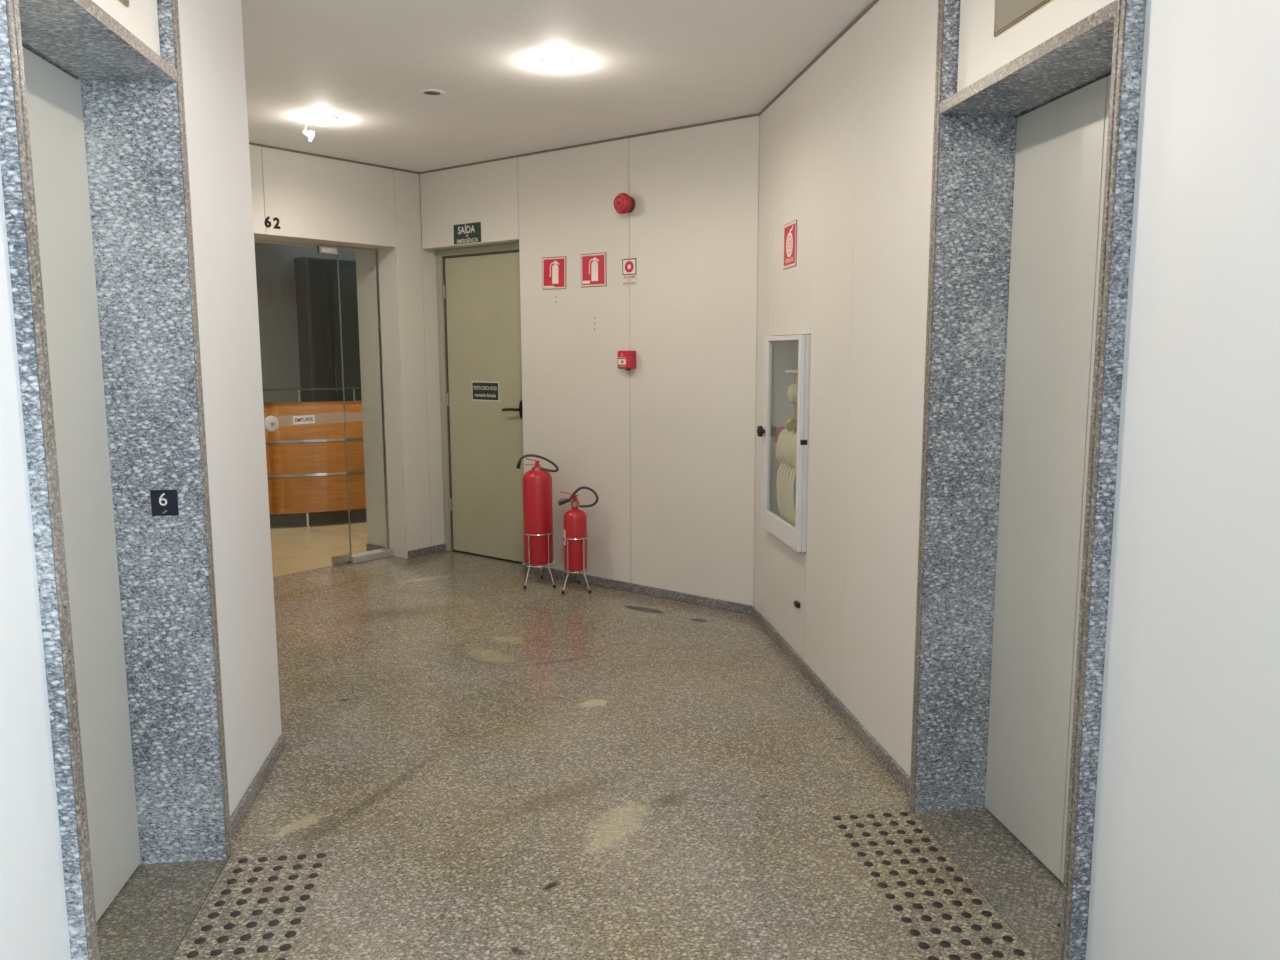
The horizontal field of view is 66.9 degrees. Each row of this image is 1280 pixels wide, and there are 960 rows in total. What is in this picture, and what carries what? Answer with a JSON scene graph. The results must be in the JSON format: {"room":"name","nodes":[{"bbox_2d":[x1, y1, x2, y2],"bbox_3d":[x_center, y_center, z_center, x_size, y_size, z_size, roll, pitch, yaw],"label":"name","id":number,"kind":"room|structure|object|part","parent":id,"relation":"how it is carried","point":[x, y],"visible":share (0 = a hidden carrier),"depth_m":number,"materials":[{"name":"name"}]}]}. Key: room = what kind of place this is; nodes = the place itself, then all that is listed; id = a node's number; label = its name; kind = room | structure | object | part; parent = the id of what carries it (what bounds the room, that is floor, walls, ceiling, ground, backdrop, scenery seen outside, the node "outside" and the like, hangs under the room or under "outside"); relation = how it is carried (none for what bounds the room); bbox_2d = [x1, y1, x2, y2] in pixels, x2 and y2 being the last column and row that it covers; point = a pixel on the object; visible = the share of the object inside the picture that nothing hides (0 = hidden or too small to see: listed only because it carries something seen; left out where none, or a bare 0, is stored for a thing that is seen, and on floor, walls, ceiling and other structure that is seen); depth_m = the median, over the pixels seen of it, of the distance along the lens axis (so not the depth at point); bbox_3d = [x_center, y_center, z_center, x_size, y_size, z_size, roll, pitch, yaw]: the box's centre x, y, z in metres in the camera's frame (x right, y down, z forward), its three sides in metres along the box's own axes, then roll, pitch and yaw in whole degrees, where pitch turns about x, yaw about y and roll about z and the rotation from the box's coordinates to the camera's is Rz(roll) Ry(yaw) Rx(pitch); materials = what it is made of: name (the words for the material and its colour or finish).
{"room":"elevator lobby","nodes":[
{"label":"elevator lobby","id":0,"kind":"room"},
{"bbox_2d":[0,163,70,959],"bbox_3d":[-0.969,0.197,-0.463,0.260,2.641,4.477,-1,8,-7],"label":"wall","id":1,"kind":"structure","parent":0,"point":[33,908],"depth_m":1.73,"materials":[{"name":"white paint"}]},
{"bbox_2d":[178,0,281,815],"bbox_3d":[-2.084,-0.372,3.757,0.649,2.641,2.817,-7,10,-41],"label":"wall","id":2,"kind":"structure","parent":0,"point":[211,31],"depth_m":3.03,"materials":[{"name":"white paint"}]},
{"bbox_2d":[0,0,231,959],"bbox_3d":[-1.278,-0.161,2.185,0.287,2.640,0.900,-1,8,-7],"label":"elevator","id":3,"kind":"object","parent":2,"relation":"in","point":[94,155],"depth_m":2.51,"materials":[{"name":"stone"}]},
{"bbox_2d":[120,0,128,6],"bbox_3d":[-1.171,-1.153,2.071,0.010,0.150,0.370,-1,8,-7],"label":"plate","id":4,"kind":"object","parent":3,"relation":"attached to","point":[125,2],"visible":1,"depth_m":2.24,"materials":[{"name":"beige metal"}]},
{"bbox_3d":[-1.185,-1.236,2.051,0.020,0.474,0.802,-1,8,-7],"label":"header panel","id":5,"kind":"part","parent":3,"relation":"part of","materials":[{"name":"white paint"}]},
{"bbox_2d":[150,490,178,515],"bbox_3d":[-1.291,0.062,2.631,0.069,0.071,0.004,-1,8,-7],"label":"number plate","id":6,"kind":"object","parent":3,"relation":"attached to","point":[163,502],"visible":1,"depth_m":2.63,"materials":[{"name":"black plastic"}]},
{"bbox_2d":[230,733,285,839],"bbox_3d":[-1.264,1.007,3.192,0.015,0.054,0.767,-1,8,-7],"label":"baseboard","id":7,"kind":"structure","parent":2,"relation":"attached to","point":[257,783],"depth_m":3.18,"materials":[{"name":"stone"}]},
{"bbox_2d":[254,242,355,402],"bbox_3d":[-4.689,-1.098,9.167,0.103,2.641,6.500,6,10,38],"label":"wall","id":8,"kind":"structure","parent":0,"point":[275,267],"depth_m":10.18,"materials":[{"name":"grey paint"}]},
{"bbox_2d":[249,145,444,557],"bbox_3d":[-2.467,-0.660,5.891,0.450,2.641,2.915,6,10,38],"label":"wall","id":9,"kind":"structure","parent":0,"point":[315,200],"depth_m":6.65,"materials":[{"name":"paint"}]},
{"bbox_3d":[-2.307,-1.696,5.607,0.016,0.513,0.269,6,10,38],"label":"wall panel","id":10,"kind":"part","parent":9,"relation":"part of","materials":[{"name":"white paint"}]},
{"bbox_2d":[264,216,280,228],"bbox_3d":[-2.187,-1.533,5.764,0.008,0.066,0.099,6,10,38],"label":"number","id":11,"kind":"object","parent":9,"relation":"in","point":[268,217],"depth_m":5.75,"materials":[{"name":"black plastic"}]},
{"bbox_3d":[-1.930,-1.762,6.086,0.016,0.513,0.950,6,10,38],"label":"wall panel","id":12,"kind":"part","parent":9,"relation":"part of","materials":[{"name":"white paint"}]},
{"bbox_2d":[264,245,393,564],"bbox_3d":[-2.156,-0.454,6.272,0.090,2.126,1.220,6,10,38],"label":"door","id":13,"kind":"structure","parent":9,"relation":"in","point":[271,423],"depth_m":6.63,"materials":[{"name":"clear glass"}]},
{"bbox_2d":[293,415,314,424],"bbox_3d":[-2.172,-0.390,6.265,0.001,0.054,0.160,6,10,38],"label":"sticker","id":14,"kind":"object","parent":13,"relation":"attached to","point":[306,419],"visible":1,"depth_m":6.27,"materials":[{"name":"white paper"}]},
{"bbox_2d":[249,142,418,173],"bbox_3d":[-2.290,-1.945,5.578,0.006,0.012,2.584,6,10,38],"label":"trim","id":15,"kind":"structure","parent":9,"relation":"attached to","point":[250,143],"depth_m":6.04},
{"bbox_3d":[-1.568,-0.771,6.685,0.016,2.641,0.212,6,10,38],"label":"wall panel","id":16,"kind":"part","parent":9,"relation":"part of","materials":[{"name":"white paint"}]},
{"bbox_2d":[408,543,445,558],"bbox_3d":[-1.501,0.502,6.915,0.015,0.054,0.381,6,10,38],"label":"baseboard","id":17,"kind":"structure","parent":9,"relation":"attached to","point":[441,547],"depth_m":6.88,"materials":[{"name":"stone"}]},
{"bbox_3d":[-1.451,-0.540,6.867,0.016,2.133,0.161,6,10,38],"label":"wall panel","id":18,"kind":"part","parent":9,"relation":"part of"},
{"bbox_2d":[241,0,872,171],"bbox_3d":[-1.980,-1.725,3.535,7.400,0.100,13.300,-1,8,-7],"label":"ceiling","id":19,"kind":"structure","parent":0,"point":[639,66],"depth_m":4.12,"materials":[{"name":"paint"}]},
{"bbox_2d":[302,121,314,141],"bbox_3d":[-1.745,-1.835,5.098,0.062,0.106,0.060,-1,8,-7],"label":"bulb","id":20,"kind":"object","parent":19,"relation":"hanging from","point":[309,135],"visible":1,"depth_m":5.09,"materials":[{"name":"white glass"}]},
{"bbox_3d":[-1.745,-1.811,5.101,0.062,0.059,0.060,-1,8,-7],"label":"reflector bulb","id":21,"kind":"part","parent":20,"relation":"part of","materials":[{"name":"white ceramic"}]},
{"bbox_2d":[305,114,339,125],"bbox_3d":[-1.648,-1.861,5.032,0.175,0.037,0.175,-1,8,-7],"label":"recessed light","id":22,"kind":"object","parent":19,"relation":"in","point":[319,119],"visible":1,"depth_m":5.00,"materials":[{"name":"white glass"}]},
{"bbox_2d":[419,89,444,96],"bbox_3d":[-0.974,-1.811,4.536,0.123,0.006,0.123,-1,8,-7],"label":"recessed light","id":23,"kind":"object","parent":19,"relation":"in","point":[426,92],"visible":1,"depth_m":4.53,"materials":[{"name":"white metal"}]},
{"bbox_2d":[541,57,573,71],"bbox_3d":[-0.345,-1.733,4.062,0.139,0.037,0.139,-1,8,-7],"label":"recessed light","id":24,"kind":"object","parent":19,"relation":"in","point":[556,64],"visible":1,"depth_m":4.03,"materials":[{"name":"white glass"}]},
{"bbox_2d":[97,508,1062,959],"bbox_3d":[-2.442,0.900,4.544,7.774,0.090,14.701,-1,8,-7],"label":"floor","id":25,"kind":"structure","parent":0,"point":[482,765],"depth_m":3.10,"materials":[{"name":"stone"}]},
{"bbox_2d":[186,853,325,959],"bbox_3d":[-0.978,1.142,2.385,0.244,0.003,0.846,-1,8,-7],"label":"studs","id":26,"kind":"object","parent":25,"relation":"on","point":[285,947],"visible":1,"depth_m":2.53,"materials":[{"name":"rubber"}]},
{"bbox_2d":[262,386,365,527],"bbox_3d":[-2.863,-0.224,8.270,2.266,1.138,0.908,-3,8,-19],"label":"reception desk","id":27,"kind":"object","parent":25,"relation":"on","point":[306,463],"visible":0.24,"depth_m":7.92,"materials":[{"name":"brown wood"}]},
{"bbox_3d":[-2.735,0.327,7.974,0.044,0.126,0.044,-1,8,-7],"label":"leg","id":28,"kind":"part","parent":27,"relation":"part of","materials":[{"name":"silver metal"}]},
{"bbox_3d":[-2.825,-0.767,8.080,2.266,0.010,0.664,-3,8,-19],"label":"glass","id":29,"kind":"part","parent":27,"relation":"part of","materials":[{"name":"clear glass"}]},
{"bbox_3d":[-2.794,-0.502,8.027,2.208,0.306,0.378,-3,8,-19],"label":"panel","id":30,"kind":"part","parent":27,"relation":"part of","materials":[{"name":"brown wood"}]},
{"bbox_3d":[-2.793,-0.201,8.068,2.208,0.256,0.378,-3,8,-19],"label":"panel","id":31,"kind":"part","parent":27,"relation":"part of","materials":[{"name":"brown wood"}]},
{"bbox_3d":[-2.792,0.095,8.108,2.208,0.299,0.378,-3,8,-19],"label":"panel","id":32,"kind":"part","parent":27,"relation":"part of","materials":[{"name":"brown wood"}]},
{"bbox_2d":[294,257,361,401],"bbox_3d":[-3.363,-1.178,10.589,0.240,2.410,0.640,6,10,38],"label":"tall cabinet","id":33,"kind":"object","parent":25,"relation":"on","point":[316,279],"visible":0.67,"depth_m":10.40,"materials":[{"name":"grey laminate"}]},
{"bbox_3d":[-3.404,-1.185,10.415,0.020,2.340,0.316,6,10,38],"label":"door","id":34,"kind":"part","parent":33,"relation":"part of","materials":[{"name":"grey laminate"}]},
{"bbox_3d":[-3.207,-1.220,10.665,0.020,2.340,0.316,6,10,38],"label":"door","id":35,"kind":"part","parent":33,"relation":"part of","materials":[{"name":"grey laminate"}]},
{"bbox_2d":[522,530,555,588],"bbox_3d":[-0.629,0.482,6.017,0.204,0.331,0.273,-1,8,-6],"label":"stand","id":36,"kind":"object","parent":25,"relation":"on","point":[523,563],"visible":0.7,"depth_m":5.93,"materials":[{"name":"silver metal"}]},
{"bbox_3d":[-0.689,0.492,5.905,0.008,0.321,0.061,4,9,27],"label":"leg","id":37,"kind":"part","parent":36,"relation":"part of","materials":[{"name":"silver metal"}]},
{"bbox_2d":[516,454,558,564],"bbox_3d":[-0.635,0.178,5.968,0.193,0.680,0.206,7,11,44],"label":"fire extinguisher","id":38,"kind":"object","parent":36,"relation":"on","point":[536,482],"visible":1,"depth_m":5.91,"materials":[{"name":"red metal"}]},
{"bbox_2d":[522,561,554,566],"bbox_3d":[-0.629,0.518,6.026,0.204,0.007,0.204,-1,8,-6],"label":"tray","id":39,"kind":"object","parent":36,"relation":"on","point":[523,563],"depth_m":5.95,"materials":[{"name":"silver metal"}]},
{"bbox_3d":[-0.542,0.489,5.924,0.008,0.321,0.061,-7,10,-41],"label":"leg","id":40,"kind":"part","parent":36,"relation":"part of","materials":[{"name":"silver metal"}]},
{"bbox_2d":[562,535,590,593],"bbox_3d":[-0.388,0.501,5.884,0.178,0.328,0.260,-1,8,-4],"label":"stand","id":41,"kind":"object","parent":25,"relation":"on","point":[567,539],"visible":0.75,"depth_m":5.81,"materials":[{"name":"silver metal"}]},
{"bbox_3d":[-0.445,0.509,5.783,0.008,0.318,0.066,4,9,29],"label":"leg","id":42,"kind":"part","parent":41,"relation":"part of","materials":[{"name":"silver metal"}]},
{"bbox_2d":[562,568,588,572],"bbox_3d":[-0.390,0.547,5.887,0.163,0.007,0.163,-1,8,-4],"label":"tray","id":43,"kind":"object","parent":41,"relation":"on","point":[584,569],"depth_m":5.82,"materials":[{"name":"silver metal"}]},
{"bbox_2d":[558,486,598,570],"bbox_3d":[-0.373,0.291,5.835,0.207,0.509,0.151,4,9,29],"label":"fire extinguisher","id":44,"kind":"object","parent":41,"relation":"on","point":[575,519],"visible":1,"depth_m":5.81,"materials":[{"name":"red metal"}]},
{"bbox_3d":[-0.319,0.508,5.794,0.008,0.318,0.066,-7,10,-39],"label":"leg","id":45,"kind":"part","parent":41,"relation":"part of","materials":[{"name":"silver metal"}]},
{"bbox_2d":[833,812,1024,959],"bbox_3d":[0.771,1.103,2.624,0.244,0.003,0.846,-1,8,-7],"label":"studs","id":46,"kind":"object","parent":25,"relation":"on","point":[914,932],"visible":1,"depth_m":2.60,"materials":[{"name":"rubber"}]},
{"bbox_2d":[420,116,759,605],"bbox_3d":[-0.377,-0.683,6.005,2.747,2.641,0.167,6,10,38],"label":"wall","id":47,"kind":"structure","parent":0,"point":[666,445],"depth_m":5.59,"materials":[{"name":"white paint"}]},
{"bbox_2d":[453,222,480,244],"bbox_3d":[-1.135,-1.619,6.363,0.262,0.126,0.004,6,10,38],"label":"exit sign","id":48,"kind":"object","parent":47,"relation":"attached to","point":[469,232],"visible":1,"depth_m":6.36,"materials":[{"name":"green plastic"}]},
{"bbox_3d":[-1.125,-1.802,6.343,0.932,0.508,0.016,6,10,38],"label":"wall panel","id":49,"kind":"part","parent":47,"relation":"part of","materials":[{"name":"white paint"}]},
{"bbox_2d":[436,242,524,564],"bbox_3d":[-1.039,-0.508,6.625,0.935,2.133,0.136,6,10,38],"label":"door","id":50,"kind":"structure","parent":47,"relation":"in","point":[479,308],"depth_m":6.66,"materials":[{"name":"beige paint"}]},
{"bbox_2d":[472,381,499,401],"bbox_3d":[-1.057,-0.606,6.622,0.270,0.134,0.004,6,10,38],"label":"door sign","id":51,"kind":"object","parent":50,"relation":"attached to","point":[481,390],"visible":1,"depth_m":6.62,"materials":[{"name":"green plastic"}]},
{"bbox_3d":[-0.847,-0.468,6.436,0.136,0.024,0.067,6,10,38],"label":"handle lever","id":52,"kind":"part","parent":50,"relation":"part of","materials":[{"name":"black plastic"}]},
{"bbox_3d":[-0.784,-0.467,6.423,0.048,0.123,0.009,6,10,38],"label":"handle plate","id":53,"kind":"part","parent":50,"relation":"part of","materials":[{"name":"black plastic"}]},
{"bbox_2d":[542,256,565,289],"bbox_3d":[-0.526,-1.266,5.933,0.202,0.198,0.005,6,10,38],"label":"sign","id":54,"kind":"object","parent":47,"relation":"attached to","point":[553,268],"visible":1,"depth_m":5.93,"materials":[{"name":"red plastic"}]},
{"bbox_3d":[-0.404,-0.673,5.932,0.882,2.641,0.016,6,10,38],"label":"wall panel","id":55,"kind":"part","parent":47,"relation":"part of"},
{"bbox_2d":[419,113,758,173],"bbox_3d":[-0.446,-1.977,5.770,2.681,0.012,0.006,6,10,38],"label":"trim","id":56,"kind":"structure","parent":47,"relation":"attached to","point":[756,114],"depth_m":5.60,"materials":[{"name":"black metal"}]},
{"bbox_2d":[581,252,606,286],"bbox_3d":[-0.276,-1.243,5.739,0.198,0.194,0.005,6,10,38],"label":"sign","id":57,"kind":"object","parent":47,"relation":"attached to","point":[593,266],"visible":1,"depth_m":5.74,"materials":[{"name":"red plastic"}]},
{"bbox_2d":[613,193,634,213],"bbox_3d":[-0.092,-1.565,5.489,0.118,0.118,0.100,6,10,38],"label":"bell","id":58,"kind":"object","parent":47,"relation":"attached to","point":[623,203],"visible":1,"depth_m":5.46,"materials":[{"name":"red metal"}]},
{"bbox_2d":[617,351,635,369],"bbox_3d":[-0.077,-0.694,5.625,0.104,0.113,0.058,6,10,37],"label":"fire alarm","id":59,"kind":"object","parent":47,"relation":"attached to","point":[626,360],"visible":1,"depth_m":5.60,"materials":[{"name":"red plastic"}]},
{"bbox_2d":[622,258,636,285],"bbox_3d":[-0.061,-1.198,5.577,0.104,0.152,0.004,6,10,38],"label":"sign","id":60,"kind":"object","parent":47,"relation":"attached to","point":[629,265],"visible":1,"depth_m":5.58,"materials":[{"name":"white plastic"}]},
{"bbox_2d":[622,258,635,274],"bbox_3d":[-0.062,-1.226,5.572,0.102,0.092,0.001,6,10,38],"label":"picture","id":61,"kind":"object","parent":60,"relation":"on","point":[628,264],"depth_m":5.57},
{"bbox_2d":[524,564,751,614],"bbox_3d":[-0.073,0.644,5.835,1.736,0.054,0.015,6,10,38],"label":"baseboard","id":62,"kind":"structure","parent":47,"relation":"attached to","point":[593,580],"depth_m":5.73,"materials":[{"name":"stone"}]},
{"bbox_3d":[0.283,-0.603,5.401,0.854,2.641,0.016,6,10,38],"label":"wall panel","id":63,"kind":"part","parent":47,"relation":"part of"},
{"bbox_2d":[754,0,1279,959],"bbox_3d":[1.202,-0.068,1.437,0.280,2.641,7.748,-1,8,-7],"label":"wall","id":64,"kind":"structure","parent":0,"point":[1185,865],"depth_m":1.95,"materials":[{"name":"white paint"}]},
{"bbox_3d":[0.640,-0.552,5.013,0.016,2.641,0.245,-1,8,-7],"label":"wall panel","id":65,"kind":"part","parent":64,"relation":"part of","materials":[{"name":"white paint"}]},
{"bbox_3d":[0.658,-0.803,4.824,0.016,2.092,0.058,-1,8,-7],"label":"wall panel","id":66,"kind":"part","parent":64,"relation":"part of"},
{"bbox_2d":[757,335,810,551],"bbox_3d":[0.752,-0.197,4.554,0.268,0.954,0.646,-1,8,-7],"label":"upper cabinet","id":67,"kind":"object","parent":64,"relation":"attached to","point":[786,352],"visible":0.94,"depth_m":4.77,"materials":[{"name":"white metal"}]},
{"bbox_3d":[0.601,-0.242,4.821,0.036,0.052,0.058,-1,8,-7],"label":"knob","id":68,"kind":"part","parent":67,"relation":"part of","materials":[{"name":"black plastic"}]},
{"bbox_2d":[776,418,796,526],"bbox_3d":[0.751,-0.021,4.590,0.134,0.535,0.376,-1,8,-7],"label":"fire hose","id":69,"kind":"object","parent":67,"relation":"in","point":[786,448],"visible":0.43,"depth_m":4.58,"materials":[{"name":"beige fabric"}]},
{"bbox_2d":[785,370,804,417],"bbox_3d":[0.778,-0.406,4.583,0.190,0.229,0.116,-1,8,-7],"label":"valve","id":70,"kind":"object","parent":67,"relation":"in","point":[792,393],"visible":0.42,"depth_m":4.55,"materials":[{"name":"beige metal"}]},
{"bbox_3d":[0.703,0.793,4.716,0.016,0.055,0.706,-1,8,-7],"label":"wall panel","id":71,"kind":"part","parent":64,"relation":"part of","materials":[{"name":"white paint"}]},
{"bbox_3d":[0.702,0.521,4.681,0.017,0.490,0.702,-1,8,-7],"label":"access panel","id":72,"kind":"part","parent":64,"relation":"part of","materials":[{"name":"white paint"}]},
{"bbox_2d":[783,219,796,269],"bbox_3d":[0.688,-1.078,4.450,0.004,0.204,0.212,-1,8,-7],"label":"sign","id":73,"kind":"object","parent":64,"relation":"attached to","point":[790,229],"visible":1,"depth_m":4.44,"materials":[{"name":"red plastic"}]},
{"bbox_3d":[0.700,-1.232,4.411,0.016,1.130,0.645,-1,8,-7],"label":"wall panel","id":74,"kind":"part","parent":64,"relation":"part of","materials":[{"name":"white paint"}]},
{"bbox_2d":[759,0,878,115],"bbox_3d":[0.749,-1.720,3.845,0.006,0.012,2.266,-1,8,-7],"label":"trim","id":75,"kind":"structure","parent":64,"relation":"attached to","point":[873,2],"depth_m":3.92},
{"bbox_2d":[751,606,909,795],"bbox_3d":[0.754,0.865,4.192,0.015,0.054,2.256,-1,8,-7],"label":"baseboard","id":76,"kind":"structure","parent":64,"relation":"attached to","point":[896,771],"depth_m":3.83,"materials":[{"name":"stone"}]},
{"bbox_3d":[0.775,-0.406,3.940,0.016,2.641,0.513,-1,8,-7],"label":"wall panel","id":77,"kind":"part","parent":64,"relation":"part of","materials":[{"name":"white paint"}]},
{"bbox_3d":[0.855,-0.320,3.298,0.016,2.641,0.787,-1,8,-7],"label":"wall panel","id":78,"kind":"part","parent":64,"relation":"part of","materials":[{"name":"white paint"}]},
{"bbox_2d":[909,0,1145,959],"bbox_3d":[1.047,-0.209,2.482,0.284,2.640,0.893,-1,8,-7],"label":"elevator","id":79,"kind":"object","parent":64,"relation":"in","point":[1035,135],"depth_m":2.73,"materials":[{"name":"stone"}]},
{"bbox_2d":[994,0,1050,36],"bbox_3d":[0.943,-1.202,2.330,0.010,0.150,0.370,-1,8,-7],"label":"plate","id":80,"kind":"object","parent":79,"relation":"attached to","point":[1008,13],"visible":1,"depth_m":2.43,"materials":[{"name":"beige metal"}]},
{"bbox_3d":[0.958,-1.269,2.327,0.020,0.497,0.803,-1,8,-7],"label":"header panel","id":81,"kind":"part","parent":79,"relation":"part of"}
]}

